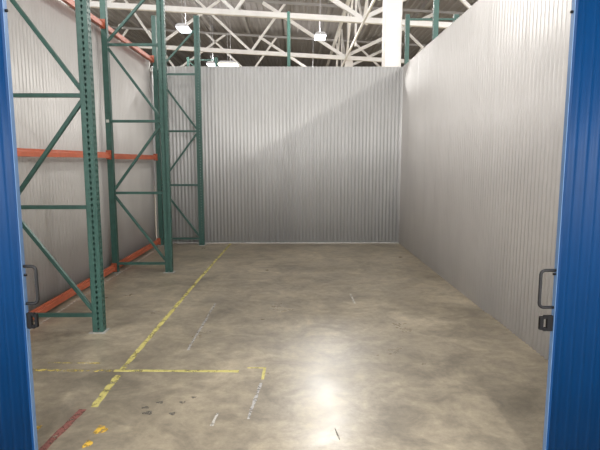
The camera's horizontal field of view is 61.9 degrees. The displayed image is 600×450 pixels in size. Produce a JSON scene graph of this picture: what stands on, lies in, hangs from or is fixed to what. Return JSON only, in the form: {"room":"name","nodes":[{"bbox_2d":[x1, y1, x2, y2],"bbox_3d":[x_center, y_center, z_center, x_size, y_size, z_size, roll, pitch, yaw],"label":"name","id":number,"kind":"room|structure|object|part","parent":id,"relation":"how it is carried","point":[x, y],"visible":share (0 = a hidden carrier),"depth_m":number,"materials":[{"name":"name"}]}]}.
{"room":"warehouse storage unit","nodes":[
{"label":"warehouse storage unit","id":0,"kind":"room"},
{"bbox_2d":[6,0,155,311],"bbox_3d":[-2.786,-0.892,6.020,0.023,3.440,7.174,0,7,0],"label":"wall","id":1,"kind":"structure","parent":0,"point":[58,180],"depth_m":5.97,"materials":[{"name":"white metal"}]},
{"bbox_2d":[150,75,154,177],"bbox_3d":[-1.377,-9.450,46.265,50.000,10.200,0.200,0,7,0],"label":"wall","id":2,"kind":"structure","parent":0,"point":[150,75],"depth_m":46.10,"materials":[{"name":"white metal"}]},
{"bbox_2d":[69,0,477,74],"bbox_3d":[-1.092,-9.414,17.942,50.120,2.789,56.000,0,7,0],"label":"ceiling","id":3,"kind":"structure","parent":0,"point":[236,24],"depth_m":27.01,"materials":[{"name":"grey paint"}]},
{"bbox_2d":[175,0,191,32],"bbox_3d":[-3.952,-8.020,16.887,0.420,2.766,0.750,0,7,0],"label":"lamp","id":4,"kind":"object","parent":3,"relation":"hanging from","point":[182,27],"visible":0.92,"depth_m":16.85,"materials":[{"name":"white metal"}]},
{"bbox_2d":[210,25,212,47],"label":"lamp","id":5,"kind":"object","parent":3,"relation":"hanging from","point":[210,25],"depth_m":23.47,"materials":[{"name":"white metal"}]},
{"bbox_2d":[206,61,216,66],"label":"lamp","id":6,"kind":"object","parent":3,"relation":"hanging from","point":[210,63],"depth_m":23.03,"materials":[{"name":"white metal"}]},
{"bbox_2d":[218,37,238,66],"bbox_3d":[-3.345,-8.847,23.491,0.930,2.730,1.500,0,7,0],"label":"lamp","id":7,"kind":"object","parent":3,"relation":"hanging from","point":[220,63],"visible":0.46,"depth_m":23.02,"materials":[{"name":"white metal"}]},
{"bbox_2d":[96,25,426,70],"bbox_3d":[-1.226,-9.168,27.348,30.009,3.860,0.150,0,7,0],"label":"roof truss","id":8,"kind":"object","parent":3,"relation":"attached to","point":[112,27],"visible":0.25,"depth_m":27.21,"materials":[{"name":"white metal"}]},
{"bbox_2d":[59,0,471,28],"bbox_3d":[-1.132,-7.670,15.644,30.009,3.860,0.150,0,7,0],"label":"roof truss","id":9,"kind":"object","parent":3,"relation":"attached to","point":[356,17],"visible":0.57,"depth_m":15.71,"materials":[{"name":"white metal"}]},
{"bbox_2d":[90,0,463,63],"bbox_3d":[-1.178,-8.407,21.397,30.009,3.860,0.150,0,7,0],"label":"roof truss","id":10,"kind":"object","parent":3,"relation":"attached to","point":[340,56],"visible":0.44,"depth_m":21.41,"materials":[{"name":"white metal"}]},
{"bbox_2d":[314,0,326,39],"bbox_3d":[0.729,-8.034,17.992,0.420,2.512,0.750,0,7,0],"label":"lamp","id":11,"kind":"object","parent":3,"relation":"hanging from","point":[320,35],"visible":1,"depth_m":17.82,"materials":[{"name":"white metal"}]},
{"bbox_2d":[151,66,402,242],"bbox_3d":[-0.412,-1.316,9.630,4.794,3.365,0.023,0,7,0],"label":"wall","id":12,"kind":"structure","parent":0,"point":[291,154],"depth_m":9.62,"materials":[{"name":"white metal"}]},
{"bbox_2d":[173,242,397,242],"bbox_3d":[-0.435,0.346,9.821,4.715,0.020,0.021,0,7,0],"label":"baseboard","id":13,"kind":"structure","parent":12,"relation":"attached to","point":[173,242],"depth_m":9.81,"materials":[{"name":"grey metal"}]},
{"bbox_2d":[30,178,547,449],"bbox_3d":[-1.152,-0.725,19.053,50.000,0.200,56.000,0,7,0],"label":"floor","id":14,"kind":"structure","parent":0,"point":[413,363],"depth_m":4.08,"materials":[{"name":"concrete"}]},
{"bbox_2d":[0,0,39,449],"bbox_3d":[-1.753,-0.024,2.413,0.933,2.605,0.038,0,7,0],"label":"door","id":15,"kind":"structure","parent":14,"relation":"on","point":[18,427],"depth_m":2.45,"materials":[{"name":"metal"}]},
{"bbox_3d":[-1.321,0.295,2.459,0.070,0.204,0.016,0,7,0],"label":"door handle","id":16,"kind":"part","parent":15,"relation":"part of","materials":[{"name":"grey metal"}]},
{"bbox_2d":[9,0,109,333],"bbox_3d":[-2.279,-1.079,4.469,0.910,4.206,0.136,0,7,0],"label":"frame","id":17,"kind":"object","parent":14,"relation":"on","point":[85,85],"visible":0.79,"depth_m":4.52,"materials":[{"name":"green paint"}]},
{"bbox_3d":[-1.899,-1.083,4.472,0.100,4.200,0.076,0,7,0],"label":"post","id":18,"kind":"part","parent":17,"relation":"part of","materials":[{"name":"green metal"}]},
{"bbox_3d":[-1.899,1.004,4.739,0.150,0.006,0.136,0,7,0],"label":"plate","id":19,"kind":"part","parent":17,"relation":"part of","materials":[{"name":"grey metal"}]},
{"bbox_2d":[38,409,86,449],"bbox_3d":[-1.425,1.226,3.019,0.055,0.001,0.461,1,7,4],"label":"painted line","id":20,"kind":"object","parent":14,"relation":"on","point":[60,431],"visible":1,"depth_m":3.00,"materials":[{"name":"red paint"}]},
{"bbox_2d":[35,369,109,371],"bbox_3d":[-1.784,1.119,3.852,0.690,0.001,0.043,0,7,1],"label":"painted line","id":21,"kind":"object","parent":14,"relation":"on","point":[35,369],"visible":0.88,"depth_m":3.85,"materials":[{"name":"yellow paint"}]},
{"bbox_2d":[82,440,92,447],"bbox_3d":[-1.207,1.247,2.854,0.050,0.001,0.091,0,7,0],"label":"paint patch","id":22,"kind":"object","parent":14,"relation":"on","point":[89,442],"visible":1,"depth_m":2.84,"materials":[{"name":"yellow paint"}]},
{"bbox_2d":[30,247,160,330],"bbox_3d":[-2.589,0.815,6.233,0.030,0.001,7.000,0,7,0],"label":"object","id":23,"kind":"object","parent":14,"relation":"on","point":[159,247],"visible":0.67,"depth_m":6.04,"materials":[{"name":"metal"}]},
{"bbox_2d":[93,425,107,433],"bbox_3d":[-1.190,1.228,3.002,0.079,0.001,0.105,0,7,0],"label":"paint patch","id":24,"kind":"object","parent":14,"relation":"on","point":[97,430],"visible":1,"depth_m":3.00,"materials":[{"name":"yellow paint"}]},
{"bbox_2d":[91,375,120,406],"bbox_3d":[-1.360,1.162,3.520,0.056,0.001,0.490,0,7,-2],"label":"painted line","id":25,"kind":"object","parent":14,"relation":"on","point":[103,393],"visible":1,"depth_m":3.48,"materials":[{"name":"yellow paint"}]},
{"bbox_2d":[99,0,174,272],"bbox_3d":[-2.275,-1.402,6.989,0.910,4.206,0.136,0,7,0],"label":"frame","id":26,"kind":"object","parent":14,"relation":"on","point":[163,126],"visible":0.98,"depth_m":6.97,"materials":[{"name":"green paint"}]},
{"bbox_2d":[17,148,111,158],"bbox_3d":[-2.667,-0.827,5.779,0.078,0.125,2.536,0,7,0],"label":"beam","id":27,"kind":"structure","parent":26,"relation":"attached to","point":[21,152],"depth_m":5.46,"materials":[{"name":"orange metal"}]},
{"bbox_2d":[30,263,116,319],"bbox_3d":[-2.667,0.767,5.983,0.078,0.125,2.536,0,7,0],"label":"beam","id":28,"kind":"structure","parent":26,"relation":"attached to","point":[64,296],"depth_m":5.67,"materials":[{"name":"orange metal"}]},
{"bbox_2d":[61,0,105,28],"bbox_3d":[-2.667,-2.571,5.555,0.078,0.125,2.536,0,7,0],"label":"beam","id":29,"kind":"structure","parent":26,"relation":"attached to","point":[100,22],"depth_m":6.48,"materials":[{"name":"orange metal"}]},
{"bbox_3d":[-2.667,-1.404,6.985,0.076,4.200,0.076,0,7,0],"label":"post","id":30,"kind":"part","parent":26,"relation":"part of","materials":[{"name":"green metal"}]},
{"bbox_2d":[108,26,153,61],"bbox_3d":[-2.686,-2.881,7.981,0.078,0.125,2.346,0,7,0],"label":"beam","id":31,"kind":"structure","parent":26,"relation":"attached to","point":[118,36],"depth_m":8.02,"materials":[{"name":"orange metal"}]},
{"bbox_2d":[114,154,157,160],"bbox_3d":[-2.686,-1.122,8.206,0.078,0.125,2.346,0,7,0],"label":"beam","id":32,"kind":"structure","parent":26,"relation":"attached to","point":[154,157],"depth_m":8.07,"materials":[{"name":"orange metal"}]},
{"bbox_2d":[119,238,160,267],"bbox_3d":[-2.686,0.457,8.408,0.078,0.125,2.346,0,7,0],"label":"beam","id":33,"kind":"structure","parent":26,"relation":"attached to","point":[157,241],"depth_m":8.37,"materials":[{"name":"orange metal"}]},
{"bbox_3d":[-1.895,-1.405,6.991,0.100,4.200,0.076,0,7,0],"label":"post","id":34,"kind":"part","parent":26,"relation":"part of","materials":[{"name":"green metal"}]},
{"bbox_2d":[119,243,231,369],"bbox_3d":[-1.372,0.740,6.818,0.061,0.001,5.961,0,7,0],"label":"painted line","id":35,"kind":"object","parent":14,"relation":"on","point":[176,305],"visible":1,"depth_m":5.15,"materials":[{"name":"yellow paint"}]},
{"bbox_2d":[113,369,238,371],"bbox_3d":[-0.949,1.121,3.841,0.960,0.001,0.043,0,7,1],"label":"painted line","id":36,"kind":"object","parent":14,"relation":"on","point":[115,370],"visible":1,"depth_m":3.85,"materials":[{"name":"yellow paint"}]},
{"bbox_2d":[151,15,206,245],"bbox_3d":[-2.258,-1.700,9.320,0.910,4.206,0.136,0,7,0],"label":"frame","id":37,"kind":"object","parent":14,"relation":"on","point":[196,19],"visible":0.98,"depth_m":9.29,"materials":[{"name":"green paint"}]},
{"bbox_3d":[-2.650,-1.703,9.316,0.076,4.200,0.076,0,7,0],"label":"post","id":38,"kind":"part","parent":37,"relation":"part of","materials":[{"name":"green metal"}]},
{"bbox_3d":[-1.878,-1.703,9.322,0.100,4.200,0.076,0,7,0],"label":"post","id":39,"kind":"part","parent":37,"relation":"part of","materials":[{"name":"green metal"}]},
{"bbox_2d":[187,304,215,349],"bbox_3d":[-0.958,0.978,4.957,0.029,0.001,1.400,0,7,0],"label":"painted line","id":40,"kind":"object","parent":14,"relation":"on","point":[214,304],"visible":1,"depth_m":4.81,"materials":[{"name":"white paint"}]},
{"bbox_2d":[187,57,217,65],"bbox_3d":[-3.373,-3.233,17.593,1.110,5.146,0.136,0,7,0],"label":"frame","id":41,"kind":"object","parent":14,"relation":"on","point":[216,58],"visible":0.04,"depth_m":17.26,"materials":[{"name":"green paint"}]},
{"bbox_2d":[210,413,218,425],"bbox_3d":[-0.533,1.213,3.120,0.022,0.001,0.150,0,7,4],"label":"painted line","id":42,"kind":"object","parent":14,"relation":"on","point":[214,419],"visible":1,"depth_m":3.11,"materials":[{"name":"white paint"}]},
{"bbox_2d":[247,383,261,418],"bbox_3d":[-0.304,1.180,3.380,0.029,0.001,0.512,1,7,5],"label":"painted line","id":43,"kind":"object","parent":14,"relation":"on","point":[260,384],"visible":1,"depth_m":3.37,"materials":[{"name":"white paint"}]},
{"bbox_2d":[261,367,265,378],"bbox_3d":[-0.276,1.126,3.799,0.023,0.001,0.215,0,7,0],"label":"painted line","id":44,"kind":"object","parent":14,"relation":"on","point":[264,368],"visible":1,"depth_m":3.79,"materials":[{"name":"yellow paint"}]},
{"bbox_2d":[287,11,289,66],"bbox_3d":[-0.316,-3.069,14.425,0.136,5.626,1.050,0,7,0],"label":"frame","id":45,"kind":"object","parent":14,"relation":"on","point":[288,12],"visible":0.17,"depth_m":13.67,"materials":[{"name":"green paint"}]},
{"bbox_2d":[345,60,352,66],"bbox_3d":[2.120,-4.218,22.111,0.490,5.954,0.490,0,7,0],"label":"steel column","id":46,"kind":"structure","parent":14,"relation":"on","point":[348,63],"depth_m":21.59,"materials":[{"name":"beige paint"}]},
{"bbox_2d":[326,0,375,66],"bbox_3d":[1.960,-8.501,24.435,0.265,2.170,29.400,0,7,0],"label":"girder","id":47,"kind":"object","parent":46,"relation":"on","point":[367,10],"visible":0.66,"depth_m":20.27,"materials":[{"name":"white metal"}]},
{"bbox_2d":[382,0,402,66],"bbox_3d":[1.818,-2.683,10.035,0.490,5.975,0.490,0,7,0],"label":"steel column","id":48,"kind":"structure","parent":14,"relation":"on","point":[392,9],"depth_m":9.75,"materials":[{"name":"white metal"}]},
{"bbox_2d":[404,14,459,64],"bbox_3d":[2.559,-1.882,9.950,1.080,4.406,0.136,0,7,0],"label":"frame","id":49,"kind":"object","parent":14,"relation":"on","point":[408,19],"visible":0.1,"depth_m":9.68,"materials":[{"name":"green paint"}]},
{"bbox_3d":[2.082,-1.884,9.946,0.076,4.400,0.076,0,7,0],"label":"post","id":50,"kind":"part","parent":49,"relation":"part of","materials":[{"name":"green metal"}]},
{"bbox_3d":[3.024,-1.885,9.954,0.100,4.400,0.076,0,7,0],"label":"post","id":51,"kind":"part","parent":49,"relation":"part of","materials":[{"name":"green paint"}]},
{"bbox_2d":[432,0,438,40],"bbox_3d":[2.575,-1.624,7.937,1.080,4.406,0.136,0,7,0],"label":"frame","id":52,"kind":"object","parent":14,"relation":"on","point":[435,24],"visible":0.06,"depth_m":7.71,"materials":[{"name":"green paint"}]},
{"bbox_2d":[399,0,571,359],"bbox_3d":[1.981,-0.862,6.080,0.035,3.365,7.162,0,7,0],"label":"wall","id":53,"kind":"structure","parent":0,"point":[450,95],"depth_m":5.16,"materials":[{"name":"white metal"}]},
{"bbox_2d":[537,0,599,449],"bbox_3d":[1.658,-0.028,2.440,0.947,2.605,0.038,0,7,0],"label":"door","id":54,"kind":"structure","parent":53,"relation":"in","point":[572,405],"depth_m":2.45,"materials":[{"name":"metal"}]},
{"bbox_3d":[1.226,0.317,2.482,0.084,0.204,0.016,0,7,0],"label":"door handle","id":55,"kind":"part","parent":54,"relation":"part of","materials":[{"name":"grey metal"}]}
]}

